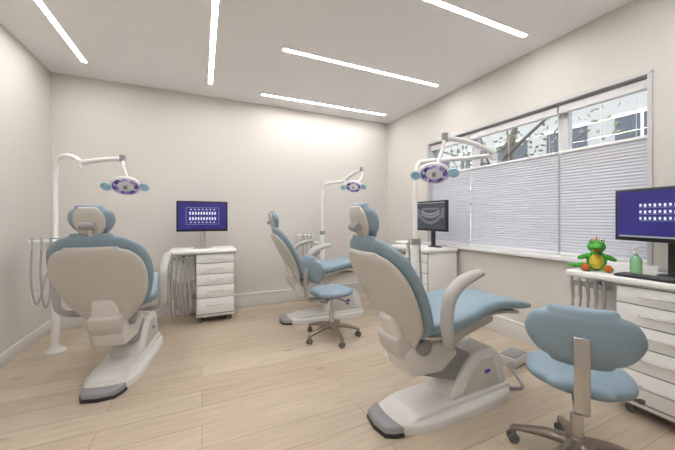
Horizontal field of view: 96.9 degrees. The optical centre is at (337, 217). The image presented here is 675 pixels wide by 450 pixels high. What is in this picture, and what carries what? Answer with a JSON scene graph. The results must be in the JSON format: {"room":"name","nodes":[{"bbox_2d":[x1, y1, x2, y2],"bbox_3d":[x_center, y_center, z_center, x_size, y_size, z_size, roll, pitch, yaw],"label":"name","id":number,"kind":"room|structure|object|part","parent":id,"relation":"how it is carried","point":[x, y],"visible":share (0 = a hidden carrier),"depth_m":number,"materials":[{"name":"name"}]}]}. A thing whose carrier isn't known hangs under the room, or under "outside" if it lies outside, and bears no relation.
{"room":"dental clinic","nodes":[
{"label":"dental clinic","id":0,"kind":"room"},
{"bbox_2d":[0,23,50,352],"bbox_3d":[-1.930,-0.185,0.552,0.100,2.770,5.800,0,0,-24],"label":"wall","id":1,"kind":"structure","parent":0,"point":[25,82],"depth_m":2.71,"materials":[{"name":"paint"}]},
{"bbox_2d":[0,320,50,367],"bbox_3d":[-1.872,1.145,0.562,0.015,0.110,5.770,0,0,-24],"label":"baseboard","id":2,"kind":"structure","parent":1,"relation":"attached to","point":[24,343],"depth_m":2.70,"materials":[{"name":"paint"}]},
{"bbox_2d":[31,292,35,305],"bbox_3d":[-2.926,0.780,2.878,0.009,0.120,0.076,0,0,-24],"label":"wall outlet","id":3,"kind":"object","parent":1,"relation":"attached to","point":[32,303],"visible":0.55,"depth_m":2.86,"materials":[{"name":"white plastic"}]},
{"bbox_2d":[34,0,87,62],"bbox_3d":[-2.163,-1.568,2.165,0.048,0.003,1.858,0,0,-24],"label":"ceiling light strip","id":4,"kind":"object","parent":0,"point":[34,0],"depth_m":2.48,"materials":[{"name":"white plastic"}]},
{"bbox_2d":[208,0,218,83],"bbox_3d":[-1.102,-1.568,2.646,0.048,0.003,1.858,0,0,-24],"label":"ceiling light strip","id":5,"kind":"object","parent":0,"point":[212,0],"depth_m":2.61,"materials":[{"name":"white plastic"}]},
{"bbox_2d":[51,72,387,310],"bbox_3d":[-1.095,-0.185,4.170,4.610,2.770,0.100,0,0,-24],"label":"wall","id":6,"kind":"structure","parent":0,"point":[257,159],"depth_m":3.91,"materials":[{"name":"paint"}]},
{"bbox_2d":[50,282,364,328],"bbox_3d":[-1.115,1.110,4.092,4.310,0.180,0.026,0,0,-24],"label":"baseboard","id":7,"kind":"structure","parent":6,"relation":"attached to","point":[286,295],"depth_m":4.03,"materials":[{"name":"paint"}]},
{"bbox_2d":[0,0,631,123],"bbox_3d":[0.123,-1.620,1.483,4.610,0.100,6.000,0,0,-24],"label":"ceiling","id":8,"kind":"structure","parent":0,"point":[160,44],"depth_m":2.71,"materials":[{"name":"paint"}]},
{"bbox_2d":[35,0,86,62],"bbox_3d":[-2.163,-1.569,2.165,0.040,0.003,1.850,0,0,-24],"label":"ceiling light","id":9,"kind":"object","parent":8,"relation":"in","point":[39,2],"visible":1,"depth_m":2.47,"materials":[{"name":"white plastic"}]},
{"bbox_2d":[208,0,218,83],"bbox_3d":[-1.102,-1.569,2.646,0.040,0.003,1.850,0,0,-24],"label":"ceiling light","id":10,"kind":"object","parent":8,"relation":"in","point":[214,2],"visible":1,"depth_m":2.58,"materials":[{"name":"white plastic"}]},
{"bbox_2d":[262,94,383,114],"bbox_3d":[-0.120,-1.569,4.173,1.850,0.003,0.040,0,0,-24],"label":"ceiling light","id":11,"kind":"object","parent":8,"relation":"in","point":[262,94],"visible":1,"depth_m":4.13,"materials":[{"name":"white plastic"}]},
{"bbox_2d":[283,49,437,85],"bbox_3d":[0.339,-1.569,3.162,1.850,0.003,0.040,0,0,-24],"label":"ceiling light","id":12,"kind":"object","parent":8,"relation":"in","point":[287,50],"visible":1,"depth_m":3.09,"materials":[{"name":"white plastic"}]},
{"bbox_2d":[426,0,526,36],"bbox_3d":[0.777,-1.569,2.197,1.850,0.003,0.040,0,0,-24],"label":"ceiling light","id":13,"kind":"object","parent":8,"relation":"in","point":[437,2],"visible":1,"depth_m":2.34,"materials":[{"name":"white plastic"}]},
{"bbox_2d":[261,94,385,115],"bbox_3d":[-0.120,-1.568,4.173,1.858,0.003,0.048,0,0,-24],"label":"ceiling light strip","id":14,"kind":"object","parent":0,"point":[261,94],"depth_m":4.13,"materials":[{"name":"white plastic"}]},
{"bbox_2d":[0,293,674,449],"bbox_3d":[0.123,1.250,1.483,4.610,0.100,6.000,0,0,-24],"label":"floor","id":15,"kind":"structure","parent":0,"point":[249,380],"depth_m":1.96,"materials":[{"name":"brown wood"}]},
{"bbox_2d":[27,153,149,354],"bbox_3d":[-2.075,0.318,2.421,1.213,1.764,0.303,0,0,22],"label":"lamp","id":16,"kind":"object","parent":15,"relation":"on","point":[124,185],"visible":0.85,"depth_m":2.48,"materials":[{"name":"white plastic"},{"name":"blue plastic"},{"name":"glass"}]},
{"bbox_2d":[29,238,51,308],"bbox_3d":[-2.483,0.460,2.582,0.170,0.591,0.260,0,0,-24],"label":"hoses","id":17,"kind":"object","parent":16,"relation":"on","point":[46,242],"depth_m":2.47,"materials":[{"name":"rubber"}]},
{"bbox_2d":[27,239,57,243],"bbox_3d":[-2.490,0.200,2.560,0.200,0.024,0.160,0,0,-24],"label":"tray","id":18,"kind":"object","parent":16,"relation":"on","point":[41,241],"depth_m":2.49,"materials":[{"name":"white plastic"}]},
{"bbox_3d":[-2.351,-0.157,2.605,0.458,0.815,0.042,0,0,24],"label":"post","id":19,"kind":"part","parent":16,"relation":"part of","materials":[{"name":"white metal"}]},
{"bbox_3d":[-1.918,-0.467,2.430,0.499,0.046,0.044,0,0,20],"label":"flex arm","id":20,"kind":"part","parent":16,"relation":"part of","materials":[{"name":"white laminate"}]},
{"bbox_3d":[-1.659,-0.375,2.334,0.070,0.190,0.047,0,0,-6],"label":"drop arm","id":21,"kind":"part","parent":16,"relation":"part of","materials":[{"name":"white laminate"}]},
{"bbox_3d":[-1.628,-0.258,2.313,0.212,0.161,0.067,0,35,-15],"label":"dish","id":22,"kind":"part","parent":16,"relation":"part of","materials":[{"name":"plastic"}]},
{"bbox_2d":[46,204,170,403],"bbox_3d":[-1.743,0.558,2.509,0.710,1.284,1.480,0,0,-17],"label":"dental chair","id":23,"kind":"object","parent":15,"relation":"on","point":[108,280],"visible":1,"depth_m":2.02,"materials":[{"name":"beige plastic"}]},
{"bbox_3d":[-1.881,0.503,2.216,0.270,0.443,0.307,0,0,-17],"label":"armrest","id":24,"kind":"part","parent":23,"relation":"part of","materials":[{"name":"plastic"}]},
{"bbox_3d":[-1.529,0.050,1.828,0.090,0.052,0.052,0,0,-17],"label":"headrest knob","id":25,"kind":"part","parent":23,"relation":"part of","materials":[{"name":"grey plastic"}]},
{"bbox_3d":[-1.552,0.170,1.902,0.036,0.276,0.165,0,0,-17],"label":"headrest post","id":26,"kind":"part","parent":23,"relation":"part of","materials":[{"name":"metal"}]},
{"bbox_2d":[67,204,115,233],"bbox_3d":[-1.546,0.014,1.880,0.250,0.196,0.096,0,0,-17],"label":"cushion","id":27,"kind":"object","parent":23,"relation":"on","point":[103,219],"depth_m":1.84,"materials":[{"name":"blue plastic"}]},
{"bbox_2d":[46,233,153,309],"bbox_3d":[-1.589,0.392,2.018,0.597,0.591,0.335,0,0,-17],"label":"backrest","id":28,"kind":"object","parent":23,"relation":"on","point":[89,271],"depth_m":1.95,"materials":[{"name":"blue plastic"}]},
{"bbox_3d":[-1.728,1.173,2.460,0.364,0.055,1.026,0,0,-17],"label":"plate","id":29,"kind":"part","parent":23,"relation":"part of","materials":[{"name":"beige plastic"}]},
{"bbox_3d":[-1.728,0.930,2.463,0.170,0.336,0.672,0,0,-17],"label":"lift arm","id":30,"kind":"part","parent":23,"relation":"part of","materials":[{"name":"grey plastic"}]},
{"bbox_3d":[-1.791,1.005,2.663,0.242,0.190,0.338,0,0,-17],"label":"tower panel","id":31,"kind":"part","parent":23,"relation":"part of","materials":[{"name":"plastic"}]},
{"bbox_3d":[-1.461,0.503,2.347,0.270,0.443,0.307,0,0,-17],"label":"armrest","id":32,"kind":"part","parent":23,"relation":"part of","materials":[{"name":"plastic"}]},
{"bbox_2d":[144,272,170,303],"bbox_3d":[-1.794,0.597,2.672,0.500,0.166,1.139,0,0,-17],"label":"seat cushion","id":33,"kind":"object","parent":23,"relation":"on","point":[151,295],"depth_m":2.37,"materials":[{"name":"blue leather"}]},
{"bbox_2d":[169,245,235,322],"bbox_3d":[-1.598,0.780,3.570,0.700,0.840,0.487,0,0,-24],"label":"base cabinet","id":34,"kind":"object","parent":15,"relation":"on","point":[207,273],"visible":1,"depth_m":3.42,"materials":[{"name":"white laminate"}]},
{"bbox_3d":[-1.721,0.450,3.310,0.220,0.030,0.050,0,0,-24],"label":"handpiece rail","id":35,"kind":"part","parent":34,"relation":"part of","materials":[{"name":"grey plastic"}]},
{"bbox_2d":[169,245,235,254],"bbox_3d":[-1.599,0.380,3.574,0.700,0.040,0.480,0,0,-24],"label":"countertop","id":36,"kind":"structure","parent":34,"relation":"on","point":[215,249],"depth_m":3.42,"materials":[{"name":"white laminate"}]},
{"bbox_2d":[176,201,227,248],"bbox_3d":[-1.607,0.081,3.566,0.550,0.558,0.144,0,0,-24],"label":"computer monitor","id":37,"kind":"object","parent":36,"relation":"on","point":[191,216],"visible":1,"depth_m":3.50,"materials":[{"name":"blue plastic"}]},
{"bbox_2d":[267,211,363,324],"bbox_3d":[-0.114,0.558,3.661,1.480,1.284,0.710,0,0,-22],"label":"dental chair","id":38,"kind":"object","parent":15,"relation":"on","point":[335,268],"visible":0.77,"depth_m":3.46,"materials":[{"name":"beige plastic"}]},
{"bbox_2d":[270,211,278,227],"bbox_3d":[-0.724,0.014,3.410,0.096,0.196,0.250,0,0,-22],"label":"cushion","id":39,"kind":"object","parent":38,"relation":"on","point":[274,221],"depth_m":3.33,"materials":[{"name":"blue leather"}]},
{"bbox_2d":[271,227,303,277],"bbox_3d":[-0.590,0.392,3.465,0.335,0.591,0.597,0,0,-22],"label":"cushion","id":40,"kind":"object","parent":38,"relation":"on","point":[288,253],"depth_m":3.27,"materials":[{"name":"blue leather"}]},
{"bbox_3d":[-0.419,0.503,3.774,0.307,0.443,0.270,0,0,-22],"label":"armrest","id":41,"kind":"part","parent":38,"relation":"part of","materials":[{"name":"plastic"}]},
{"bbox_3d":[-0.159,0.930,3.643,0.672,0.336,0.170,0,0,-22],"label":"lift arm","id":42,"kind":"part","parent":38,"relation":"part of","materials":[{"name":"grey plastic"}]},
{"bbox_3d":[-0.251,0.503,3.367,0.307,0.443,0.270,0,0,-22],"label":"armrest","id":43,"kind":"part","parent":38,"relation":"part of","materials":[{"name":"plastic"}]},
{"bbox_3d":[-0.161,1.173,3.642,1.026,0.055,0.364,0,0,-22],"label":"plate","id":44,"kind":"part","parent":38,"relation":"part of","materials":[{"name":"beige plastic"}]},
{"bbox_2d":[320,257,351,273],"bbox_3d":[0.043,0.597,3.726,1.139,0.166,0.500,0,0,-22],"label":"seat cushion","id":45,"kind":"object","parent":38,"relation":"on","point":[342,265],"depth_m":3.53,"materials":[{"name":"blue leather"}]},
{"bbox_3d":[0.035,1.005,3.723,0.338,0.190,0.242,0,0,-22],"label":"tower panel","id":46,"kind":"part","parent":38,"relation":"part of","materials":[{"name":"plastic"}]},
{"bbox_2d":[301,255,360,348],"bbox_3d":[-0.078,0.781,2.994,0.564,0.836,0.576,0,0,-36],"label":"stool","id":47,"kind":"object","parent":15,"relation":"on","point":[313,270],"visible":1,"depth_m":2.87,"materials":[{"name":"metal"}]},
{"bbox_2d":[301,255,324,283],"bbox_3d":[-0.253,0.494,2.872,0.100,0.262,0.400,0,0,-36],"label":"cushion","id":48,"kind":"object","parent":47,"relation":"on","point":[313,270],"depth_m":2.80,"materials":[{"name":"blue leather"}]},
{"bbox_2d":[309,284,352,298],"bbox_3d":[-0.057,0.738,3.017,0.410,0.085,0.413,0,0,-36],"label":"seat cushion","id":49,"kind":"object","parent":47,"relation":"on","point":[329,291],"depth_m":2.90,"materials":[{"name":"blue leather"}]},
{"bbox_2d":[297,167,365,304],"bbox_3d":[-0.055,0.287,3.921,1.116,1.826,0.363,0,0,36],"label":"lamp","id":50,"kind":"object","parent":15,"relation":"on","point":[353,186],"visible":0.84,"depth_m":4.04,"materials":[{"name":"white plastic"},{"name":"painted metal"},{"name":"glass"}]},
{"bbox_2d":[297,234,313,236],"bbox_3d":[-0.448,0.240,4.134,0.200,0.024,0.160,0,0,-24],"label":"tray","id":51,"kind":"object","parent":50,"relation":"on","point":[300,235],"depth_m":4.07,"materials":[{"name":"white plastic"}]},
{"bbox_2d":[302,233,320,256],"bbox_3d":[-0.352,0.501,4.125,0.306,0.591,0.129,0,0,-24],"label":"hoses","id":52,"kind":"object","parent":50,"relation":"on","point":[304,236],"depth_m":4.08,"materials":[{"name":"plastic"}]},
{"bbox_3d":[-0.061,-0.125,4.048,0.422,0.751,0.051,0,0,40],"label":"post","id":53,"kind":"part","parent":50,"relation":"part of","materials":[{"name":"white metal"}]},
{"bbox_3d":[0.190,-0.548,3.803,0.051,0.136,0.301,0,0,-44],"label":"flex arm","id":54,"kind":"part","parent":50,"relation":"part of","materials":[{"name":"white laminate"}]},
{"bbox_3d":[0.202,-0.389,3.608,0.212,0.161,0.067,0,35,24],"label":"dish","id":55,"kind":"part","parent":50,"relation":"part of","materials":[{"name":"plastic"}]},
{"bbox_2d":[392,244,457,292],"bbox_3d":[1.080,0.780,3.795,0.487,0.840,0.700,0,0,-24],"label":"base cabinet","id":56,"kind":"object","parent":15,"relation":"on","point":[438,265],"visible":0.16,"depth_m":3.49,"materials":[{"name":"white laminate"}]},
{"bbox_2d":[392,244,457,252],"bbox_3d":[1.083,0.380,3.797,0.480,0.040,0.700,0,0,-24],"label":"countertop","id":57,"kind":"structure","parent":56,"relation":"on","point":[424,248],"depth_m":3.54,"materials":[{"name":"white laminate"}]},
{"bbox_2d":[417,200,448,247],"bbox_3d":[1.207,0.075,3.721,0.144,0.570,0.540,0,0,-24],"label":"computer monitor","id":58,"kind":"object","parent":57,"relation":"on","point":[433,216],"visible":0.95,"depth_m":3.65,"materials":[{"name":"black plastic"}]},
{"bbox_2d":[348,203,530,438],"bbox_3d":[0.693,0.558,1.947,1.384,1.284,0.710,0,0,-26],"label":"dental chair","id":59,"kind":"object","parent":15,"relation":"on","point":[422,333],"visible":1,"depth_m":1.73,"materials":[{"name":"beige plastic"}]},
{"bbox_3d":[0.097,0.050,1.651,0.052,0.052,0.090,0,0,-26],"label":"headrest knob","id":60,"kind":"part","parent":59,"relation":"part of","materials":[{"name":"grey plastic"}]},
{"bbox_3d":[0.166,0.170,1.685,0.165,0.276,0.036,0,0,-26],"label":"headrest post","id":61,"kind":"part","parent":59,"relation":"part of","materials":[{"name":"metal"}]},
{"bbox_2d":[352,203,378,237],"bbox_3d":[0.145,0.014,1.675,0.096,0.196,0.250,0,0,-26],"label":"cushion","id":62,"kind":"object","parent":59,"relation":"on","point":[366,218],"depth_m":1.60,"materials":[{"name":"blue leather"}]},
{"bbox_2d":[350,234,433,340],"bbox_3d":[0.275,0.392,1.740,0.335,0.591,0.597,0,0,-26],"label":"cushion","id":63,"kind":"object","parent":59,"relation":"on","point":[400,300],"depth_m":1.59,"materials":[{"name":"blue leather"}]},
{"bbox_3d":[0.690,1.173,1.946,1.026,0.055,0.364,0,0,-26],"label":"plate","id":64,"kind":"part","parent":59,"relation":"part of","materials":[{"name":"beige plastic"}]},
{"bbox_3d":[0.693,0.930,1.947,0.672,0.336,0.170,0,0,-26],"label":"lift arm","id":65,"kind":"part","parent":59,"relation":"part of","materials":[{"name":"grey plastic"}]},
{"bbox_3d":[0.620,0.503,1.665,0.307,0.443,0.270,0,0,-26],"label":"armrest","id":66,"kind":"part","parent":59,"relation":"part of","materials":[{"name":"plastic"}]},
{"bbox_2d":[427,288,530,335],"bbox_3d":[0.846,0.597,2.023,1.044,0.166,0.500,0,0,-26],"label":"seat cushion","id":67,"kind":"object","parent":59,"relation":"on","point":[473,307],"depth_m":1.86,"materials":[{"name":"blue leather"}]},
{"bbox_3d":[0.881,1.005,2.040,0.338,0.190,0.242,0,0,-26],"label":"tower panel","id":68,"kind":"part","parent":59,"relation":"part of","materials":[{"name":"plastic"}]},
{"bbox_2d":[395,133,496,281],"bbox_3d":[0.768,0.294,2.434,0.847,1.811,0.780,0,0,35],"label":"lamp","id":69,"kind":"object","parent":15,"relation":"on","point":[433,172],"visible":0.83,"depth_m":2.47,"materials":[{"name":"white plastic"},{"name":"painted metal"},{"name":"glass"}]},
{"bbox_2d":[395,240,421,243],"bbox_3d":[0.671,0.230,2.830,0.200,0.024,0.160,0,0,-24],"label":"tray","id":70,"kind":"object","parent":69,"relation":"on","point":[405,241],"depth_m":2.77,"materials":[{"name":"white plastic"}]},
{"bbox_2d":[407,239,421,281],"bbox_3d":[0.713,0.491,2.741,0.205,0.591,0.240,0,0,-24],"label":"hoses","id":71,"kind":"object","parent":69,"relation":"on","point":[416,249],"depth_m":2.59,"materials":[{"name":"plastic"}]},
{"bbox_3d":[0.683,-0.324,2.102,0.212,0.161,0.067,0,35,28],"label":"dish","id":72,"kind":"part","parent":69,"relation":"part of","materials":[{"name":"plastic"}]},
{"bbox_3d":[0.739,-0.466,2.147,0.103,0.244,0.033,0,0,-24],"label":"drop arm","id":73,"kind":"part","parent":69,"relation":"part of","materials":[{"name":"white laminate"}]},
{"bbox_3d":[0.979,-0.144,2.551,0.657,0.789,0.042,0,0,9],"label":"post","id":74,"kind":"part","parent":69,"relation":"part of","materials":[{"name":"white metal"}]},
{"bbox_3d":[1.042,-0.565,2.331,0.630,0.083,0.044,0,0,-33],"label":"flex arm","id":75,"kind":"part","parent":69,"relation":"part of","materials":[{"name":"white laminate"}]},
{"bbox_2d":[500,347,527,368],"bbox_3d":[1.464,1.159,2.487,0.220,0.083,0.140,0,0,-34],"label":"utility box","id":76,"kind":"object","parent":15,"relation":"on","point":[516,357],"visible":0.87,"depth_m":2.44,"materials":[{"name":"beige plastic"}]},
{"bbox_3d":[1.464,1.121,2.487,0.200,0.008,0.120,0,0,-34],"label":"lid","id":77,"kind":"part","parent":76,"relation":"part of","materials":[{"name":"grey plastic"}]},
{"bbox_2d":[508,362,523,389],"bbox_3d":[1.505,1.180,2.335,0.709,0.041,0.472,0,0,-5],"label":"cable","id":78,"kind":"object","parent":15,"relation":"on","point":[521,386],"visible":0.31,"depth_m":2.14,"materials":[{"name":"grey plastic"}]},
{"bbox_2d":[506,303,647,449],"bbox_3d":[1.128,0.781,1.437,0.566,0.836,0.605,0,0,36],"label":"stool","id":79,"kind":"object","parent":15,"relation":"on","point":[582,353],"visible":1,"depth_m":1.24,"materials":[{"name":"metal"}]},
{"bbox_2d":[526,349,638,401],"bbox_3d":[1.149,0.738,1.435,0.413,0.085,0.410,0,0,36],"label":"seat cushion","id":80,"kind":"object","parent":79,"relation":"on","point":[617,385],"depth_m":1.32,"materials":[{"name":"blue leather"}]},
{"bbox_2d":[524,303,647,371],"bbox_3d":[1.007,0.494,1.237,0.400,0.262,0.100,0,0,36],"label":"cushion","id":81,"kind":"object","parent":79,"relation":"on","point":[602,340],"depth_m":1.19,"materials":[{"name":"blue leather"}]},
{"bbox_3d":[1.347,0.815,1.325,0.026,0.024,0.026,0,0,36],"label":"lever knob","id":82,"kind":"part","parent":79,"relation":"part of","materials":[{"name":"black plastic"}]},
{"bbox_2d":[565,266,674,422],"bbox_3d":[1.958,0.780,1.883,0.487,0.840,0.700,0,0,-24],"label":"base cabinet","id":83,"kind":"object","parent":15,"relation":"on","point":[650,305],"visible":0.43,"depth_m":1.73,"materials":[{"name":"white laminate"}]},
{"bbox_3d":[1.698,0.450,2.007,0.050,0.030,0.220,0,0,-24],"label":"handpiece rail","id":84,"kind":"part","parent":83,"relation":"part of","materials":[{"name":"grey plastic"}]},
{"bbox_2d":[565,266,674,291],"bbox_3d":[1.962,0.380,1.885,0.480,0.040,0.700,0,0,-24],"label":"countertop","id":85,"kind":"structure","parent":83,"relation":"on","point":[592,274],"depth_m":1.89,"materials":[{"name":"white laminate"}]},
{"bbox_2d":[568,236,616,272],"bbox_3d":[1.758,0.239,2.057,0.195,0.241,0.256,0,0,14],"label":"dragon","id":86,"kind":"object","parent":85,"relation":"on","point":[596,260],"visible":1,"depth_m":2.00,"materials":[{"name":"green fabric"}]},
{"bbox_2d":[630,246,642,273],"bbox_3d":[1.926,0.273,1.933,0.075,0.175,0.060,0,0,-24],"label":"soap dispenser","id":87,"kind":"object","parent":85,"relation":"on","point":[636,263],"visible":0.89,"depth_m":1.92,"materials":[{"name":"green plastic"}]},
{"bbox_2d":[614,272,674,283],"bbox_3d":[1.857,0.350,1.710,0.110,0.019,0.400,0,0,-23],"label":"keyboard","id":88,"kind":"object","parent":85,"relation":"on","point":[622,274],"visible":1,"depth_m":1.74,"materials":[{"name":"black plastic"}]},
{"bbox_2d":[615,185,674,277],"bbox_3d":[2.029,0.085,1.782,0.144,0.550,0.600,0,0,-7],"label":"computer monitor","id":89,"kind":"object","parent":85,"relation":"on","point":[641,214],"visible":0.97,"depth_m":1.87,"materials":[{"name":"black plastic"}]},
{"bbox_2d":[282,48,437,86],"bbox_3d":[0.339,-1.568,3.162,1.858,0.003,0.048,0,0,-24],"label":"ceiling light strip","id":90,"kind":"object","parent":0,"point":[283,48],"depth_m":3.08,"materials":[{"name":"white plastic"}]},
{"bbox_2d":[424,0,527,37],"bbox_3d":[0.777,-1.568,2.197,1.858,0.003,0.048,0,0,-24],"label":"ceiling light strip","id":91,"kind":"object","parent":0,"point":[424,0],"depth_m":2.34,"materials":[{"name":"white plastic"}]},
{"bbox_2d":[388,0,674,323],"bbox_3d":[2.131,-0.185,2.394,0.200,2.770,5.800,0,0,-24],"label":"wall","id":92,"kind":"structure","parent":0,"point":[638,36],"depth_m":2.74,"materials":[{"name":"paint"}]},
{"bbox_2d":[435,107,571,251],"bbox_3d":[1.841,-0.338,3.155,0.070,1.355,2.235,0,0,-24],"label":"frame","id":93,"kind":"object","parent":92,"relation":"attached to","point":[563,119],"visible":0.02,"depth_m":2.70,"materials":[{"name":"white plastic"}]},
{"bbox_2d":[483,315,539,348],"bbox_3d":[2.035,1.110,2.334,0.026,0.180,5.770,0,0,-24],"label":"baseboard","id":94,"kind":"structure","parent":92,"relation":"attached to","point":[510,328],"depth_m":2.99,"materials":[{"name":"paint"}]},
{"bbox_2d":[428,73,648,264],"bbox_3d":[1.757,-0.338,3.117,0.125,1.355,2.235,0,0,-24],"label":"lining","id":95,"kind":"object","parent":92,"relation":"attached to","point":[431,154],"visible":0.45,"depth_m":2.55,"materials":[{"name":"beige paint"}]},
{"bbox_2d":[431,79,646,263],"bbox_3d":[1.764,-0.331,3.120,0.050,1.309,2.205,0,0,-24],"label":"blind","id":96,"kind":"object","parent":92,"relation":"attached to","point":[514,203],"visible":0.73,"depth_m":2.72,"materials":[{"name":"white fabric"}]},
{"bbox_2d":[427,69,652,265],"bbox_3d":[1.701,-0.345,3.091,0.008,1.370,2.265,0,0,-24],"label":"window frame","id":97,"kind":"structure","parent":92,"relation":"attached to","point":[650,71],"depth_m":2.14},
{"bbox_2d":[422,242,661,271],"bbox_3d":[1.734,0.346,3.106,0.175,0.037,2.355,0,0,-24],"label":"window sill","id":98,"kind":"structure","parent":92,"relation":"attached to","point":[623,264],"depth_m":2.73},
{"label":"outside","id":99,"kind":"structure","parent":0,"visible":0},
{"bbox_3d":[7.045,2.300,7.588,12.900,0.200,32.000,0,0,-24],"label":"ground","id":100,"kind":"structure","parent":99,"visible":0},
{"bbox_2d":[443,97,635,212],"bbox_3d":[3.828,-0.343,6.811,5.612,5.110,3.531,0,0,44],"label":"street tree","id":101,"kind":"object","parent":100,"relation":"on","point":[510,141],"visible":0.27,"depth_m":6.43,"materials":[{"name":"green plant"}]},
{"bbox_2d":[442,90,646,241],"bbox_3d":[8.180,-1.800,9.201,0.500,8.000,28.000,0,0,-24],"label":"facade","id":102,"kind":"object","parent":100,"relation":"on","point":[628,102],"visible":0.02,"depth_m":9.44,"materials":[{"name":"brick"}]},
{"bbox_2d":[441,111,646,169],"bbox_3d":[7.982,-2.150,9.056,0.080,6.100,25.900,0,0,-24],"label":"windows","id":103,"kind":"structure","parent":102,"relation":"in","point":[628,122],"depth_m":9.49,"materials":[{"name":"glass"}]},
{"bbox_2d":[448,107,646,240],"bbox_3d":[7.968,-2.130,9.050,0.110,6.340,26.100,0,0,-24],"label":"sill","id":104,"kind":"structure","parent":102,"relation":"attached to","point":[641,110],"depth_m":9.32,"materials":[{"name":"white plastic"}]}
]}

